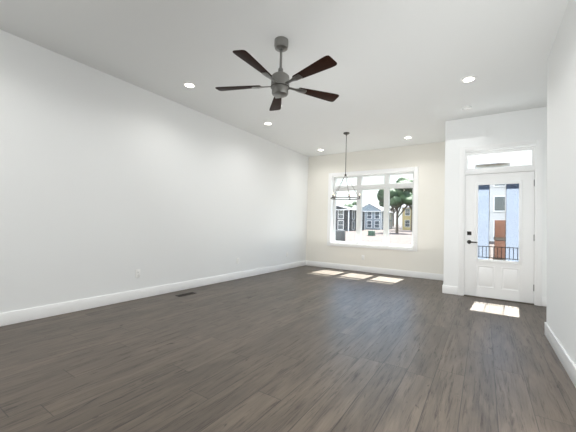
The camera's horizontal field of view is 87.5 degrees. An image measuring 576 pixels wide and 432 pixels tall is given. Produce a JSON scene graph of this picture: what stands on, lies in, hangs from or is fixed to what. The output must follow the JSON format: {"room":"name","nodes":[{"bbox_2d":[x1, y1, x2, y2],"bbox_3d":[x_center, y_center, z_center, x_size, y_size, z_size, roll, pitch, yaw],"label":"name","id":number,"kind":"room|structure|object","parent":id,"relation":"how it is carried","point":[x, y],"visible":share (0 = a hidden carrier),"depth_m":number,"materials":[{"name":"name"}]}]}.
{"room":"empty living room","nodes":[
{"label":"empty living room","id":0,"kind":"room"},
{"bbox_2d":[0,30,308,312],"bbox_3d":[-2.405,-0.341,4.006,0.200,3.000,10.858,1,-2,33],"label":"wall","id":1,"kind":"structure","parent":0,"point":[110,184],"depth_m":4.04,"materials":[{"name":"paint"}]},
{"bbox_2d":[135,269,139,277],"bbox_3d":[-2.124,0.814,4.262,0.009,0.115,0.070,1,-2,33],"label":"electrical outlet","id":2,"kind":"object","parent":1,"relation":"attached to","point":[137,274],"visible":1,"depth_m":4.25,"materials":[{"name":"white plastic"}]},
{"bbox_2d":[0,260,305,326],"bbox_3d":[-2.358,1.091,3.901,0.015,0.135,10.443,1,-2,33],"label":"baseboard","id":3,"kind":"structure","parent":1,"relation":"attached to","point":[22,315],"depth_m":4.04,"materials":[{"name":"white wood"}]},
{"bbox_2d":[0,0,569,156],"bbox_3d":[-0.248,-1.881,2.670,5.250,0.120,10.858,1,-2,33],"label":"ceiling","id":4,"kind":"structure","parent":0,"point":[397,73],"depth_m":3.34,"materials":[{"name":"paint"}]},
{"bbox_2d":[183,82,195,87],"bbox_3d":[-1.359,-1.805,4.152,0.176,0.010,0.176,1,-2,33],"label":"recessed light","id":5,"kind":"object","parent":4,"relation":"in","point":[189,84],"visible":1,"depth_m":4.13,"materials":[{"name":"white plastic"}]},
{"bbox_2d":[215,36,338,110],"bbox_3d":[-0.089,-1.448,3.046,1.333,0.715,1.300,1,-2,33],"label":"ceiling fan","id":6,"kind":"object","parent":4,"relation":"hanging from","point":[280,79],"visible":1,"depth_m":3.01,"materials":[{"name":"brown wood"}]},
{"bbox_2d":[330,132,359,199],"bbox_3d":[1.172,-1.015,6.097,0.588,1.343,0.598,1,-2,33],"label":"pendant chandelier","id":7,"kind":"object","parent":4,"relation":"hanging from","point":[346,134],"visible":1,"depth_m":6.07,"materials":[{"name":"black metal"}]},
{"bbox_2d":[462,106,471,109],"bbox_3d":[2.770,-1.665,4.659,0.128,0.038,0.128,1,-2,33],"label":"smoke detector","id":8,"kind":"object","parent":4,"relation":"attached to","point":[466,107],"visible":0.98,"depth_m":4.62,"materials":[{"name":"white plastic"}]},
{"bbox_2d":[461,75,476,82],"bbox_3d":[2.269,-1.717,3.780,0.176,0.010,0.176,1,-2,33],"label":"recessed light","id":9,"kind":"object","parent":4,"relation":"in","point":[471,78],"visible":1,"depth_m":3.77,"materials":[{"name":"white plastic"}]},
{"bbox_2d":[0,265,575,431],"bbox_3d":[-0.332,1.237,2.584,5.250,0.120,10.858,1,-2,33],"label":"floor","id":10,"kind":"structure","parent":0,"point":[305,348],"depth_m":2.41,"materials":[{"name":"brown wood"}]},
{"bbox_2d":[175,292,194,296],"bbox_3d":[-1.557,1.196,4.596,0.110,0.006,0.310,1,-2,33],"label":"floor vent","id":11,"kind":"object","parent":10,"relation":"in","point":[185,294],"visible":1,"depth_m":4.58,"materials":[{"name":"grey metal"}]},
{"bbox_2d":[306,260,443,280],"bbox_3d":[1.956,1.303,7.326,3.507,0.135,0.015,1,-2,33],"label":"baseboard","id":12,"kind":"structure","parent":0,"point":[425,275],"depth_m":7.18,"materials":[{"name":"white wood"}]},
{"bbox_2d":[306,142,444,273],"bbox_3d":[2.123,-0.124,7.411,3.672,3.000,0.200,1,-2,33],"label":"wall","id":13,"kind":"structure","parent":0,"point":[428,160],"depth_m":7.10,"materials":[{"name":"paint"}]},
{"bbox_2d":[327,167,418,250],"bbox_3d":[2.044,-0.165,7.455,2.222,1.912,0.223,1,-2,33],"label":"window","id":14,"kind":"structure","parent":13,"relation":"in","point":[360,187],"depth_m":7.42,"materials":[{"name":"white wood"}]},
{"bbox_2d":[443,285,457,294],"bbox_3d":[2.778,1.264,5.143,0.223,0.135,0.015,1,-2,33],"label":"baseboard","id":15,"kind":"structure","parent":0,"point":[450,289],"depth_m":5.14,"materials":[{"name":"white wood"}]},
{"bbox_2d":[443,106,546,296],"bbox_3d":[3.422,-0.158,4.917,1.528,3.000,0.200,1,-2,33],"label":"wall","id":16,"kind":"structure","parent":0,"point":[517,126],"depth_m":5.02,"materials":[{"name":"paint"}]},
{"bbox_2d":[458,139,541,305],"bbox_3d":[3.421,0.092,4.910,1.086,2.500,0.253,1,-2,33],"label":"front door","id":17,"kind":"structure","parent":16,"relation":"in","point":[515,276],"depth_m":4.80,"materials":[{"name":"white wood"}]},
{"bbox_2d":[494,220,504,259],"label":"door","id":18,"kind":"structure","parent":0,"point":[500,238],"depth_m":13.92,"materials":[{"name":"brown wood"}]},
{"bbox_2d":[542,297,546,306],"bbox_3d":[3.833,1.274,4.455,0.115,0.135,0.015,1,-2,33],"label":"baseboard","id":19,"kind":"structure","parent":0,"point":[544,301],"depth_m":4.46,"materials":[{"name":"white wood"}]},
{"bbox_2d":[544,0,575,387],"bbox_3d":[0.893,-0.361,0.084,0.290,3.000,7.487,1,-2,33],"label":"wall","id":20,"kind":"structure","parent":0,"point":[561,195],"depth_m":2.61,"materials":[{"name":"paint"}]},
{"label":"outside","id":21,"kind":"structure","parent":0,"visible":0},
{"bbox_2d":[345,225,504,260],"bbox_3d":[37.659,3.897,111.132,230.000,3.443,212.522,1,-2,33],"label":"ground","id":22,"kind":"structure","parent":21,"point":[380,237],"depth_m":31.67,"materials":[{"name":"white concrete"}]},
{"bbox_2d":[335,230,344,240],"bbox_3d":[3.740,1.500,22.223,0.900,0.975,0.900,1,-2,33],"label":"air conditioning unit","id":23,"kind":"object","parent":22,"relation":"on","point":[342,236],"depth_m":21.86,"materials":[{"name":"grey metal"}]},
{"bbox_2d":[336,204,364,230],"bbox_3d":[8.882,0.219,56.291,9.100,4.850,8.730,1,-2,33],"label":"house","id":24,"kind":"structure","parent":22,"relation":"on","point":[350,217],"depth_m":51.47,"materials":[{"name":"grey"}]},
{"bbox_2d":[344,201,356,207],"bbox_3d":[24.233,-0.947,115.156,8.543,9.399,10.167,1,-2,33],"label":"tree","id":25,"kind":"object","parent":22,"relation":"on","point":[351,205],"depth_m":113.91,"materials":[{"name":"green plant"}]},
{"bbox_2d":[368,231,374,235],"bbox_3d":[9.721,2.048,35.017,0.840,0.680,0.800,1,-2,33],"label":"utility box","id":26,"kind":"object","parent":22,"relation":"on","point":[371,233],"depth_m":34.77,"materials":[{"name":"green metal"}]},
{"bbox_2d":[362,204,392,229],"bbox_3d":[20.039,0.274,68.727,5.728,5.500,9.730,1,-2,33],"label":"house","id":27,"kind":"structure","parent":22,"relation":"on","point":[376,223],"depth_m":64.60,"materials":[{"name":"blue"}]},
{"bbox_2d":[377,193,398,212],"bbox_3d":[28.845,-2.082,82.488,8.425,10.946,8.278,1,-2,33],"label":"tree","id":28,"kind":"object","parent":22,"relation":"on","point":[380,199],"depth_m":81.87,"materials":[{"name":"green plant"}]},
{"bbox_2d":[378,180,412,232],"bbox_3d":[16.748,-1.383,45.462,5.701,8.039,6.791,1,-2,33],"label":"tree","id":29,"kind":"object","parent":22,"relation":"on","point":[401,200],"depth_m":43.75,"materials":[{"name":"green plant"}]},
{"bbox_2d":[401,204,411,229],"bbox_3d":[30.056,-0.176,69.985,5.221,6.800,10.730,1,-2,33],"label":"house","id":30,"kind":"structure","parent":22,"relation":"on","point":[404,216],"depth_m":66.51,"materials":[{"name":"yellow"}]},
{"bbox_2d":[407,179,412,229],"bbox_3d":[24.876,-2.305,59.118,7.458,10.560,8.408,1,-2,33],"label":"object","id":31,"kind":"object","parent":22,"relation":"on","point":[410,206],"depth_m":59.11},
{"bbox_2d":[474,160,519,240],"bbox_3d":[26.503,-1.012,29.301,19.700,7.850,10.100,1,-2,33],"label":"townhouses","id":32,"kind":"structure","parent":22,"relation":"on","point":[498,198],"depth_m":28.33,"materials":[{"name":"grey"}]}
]}

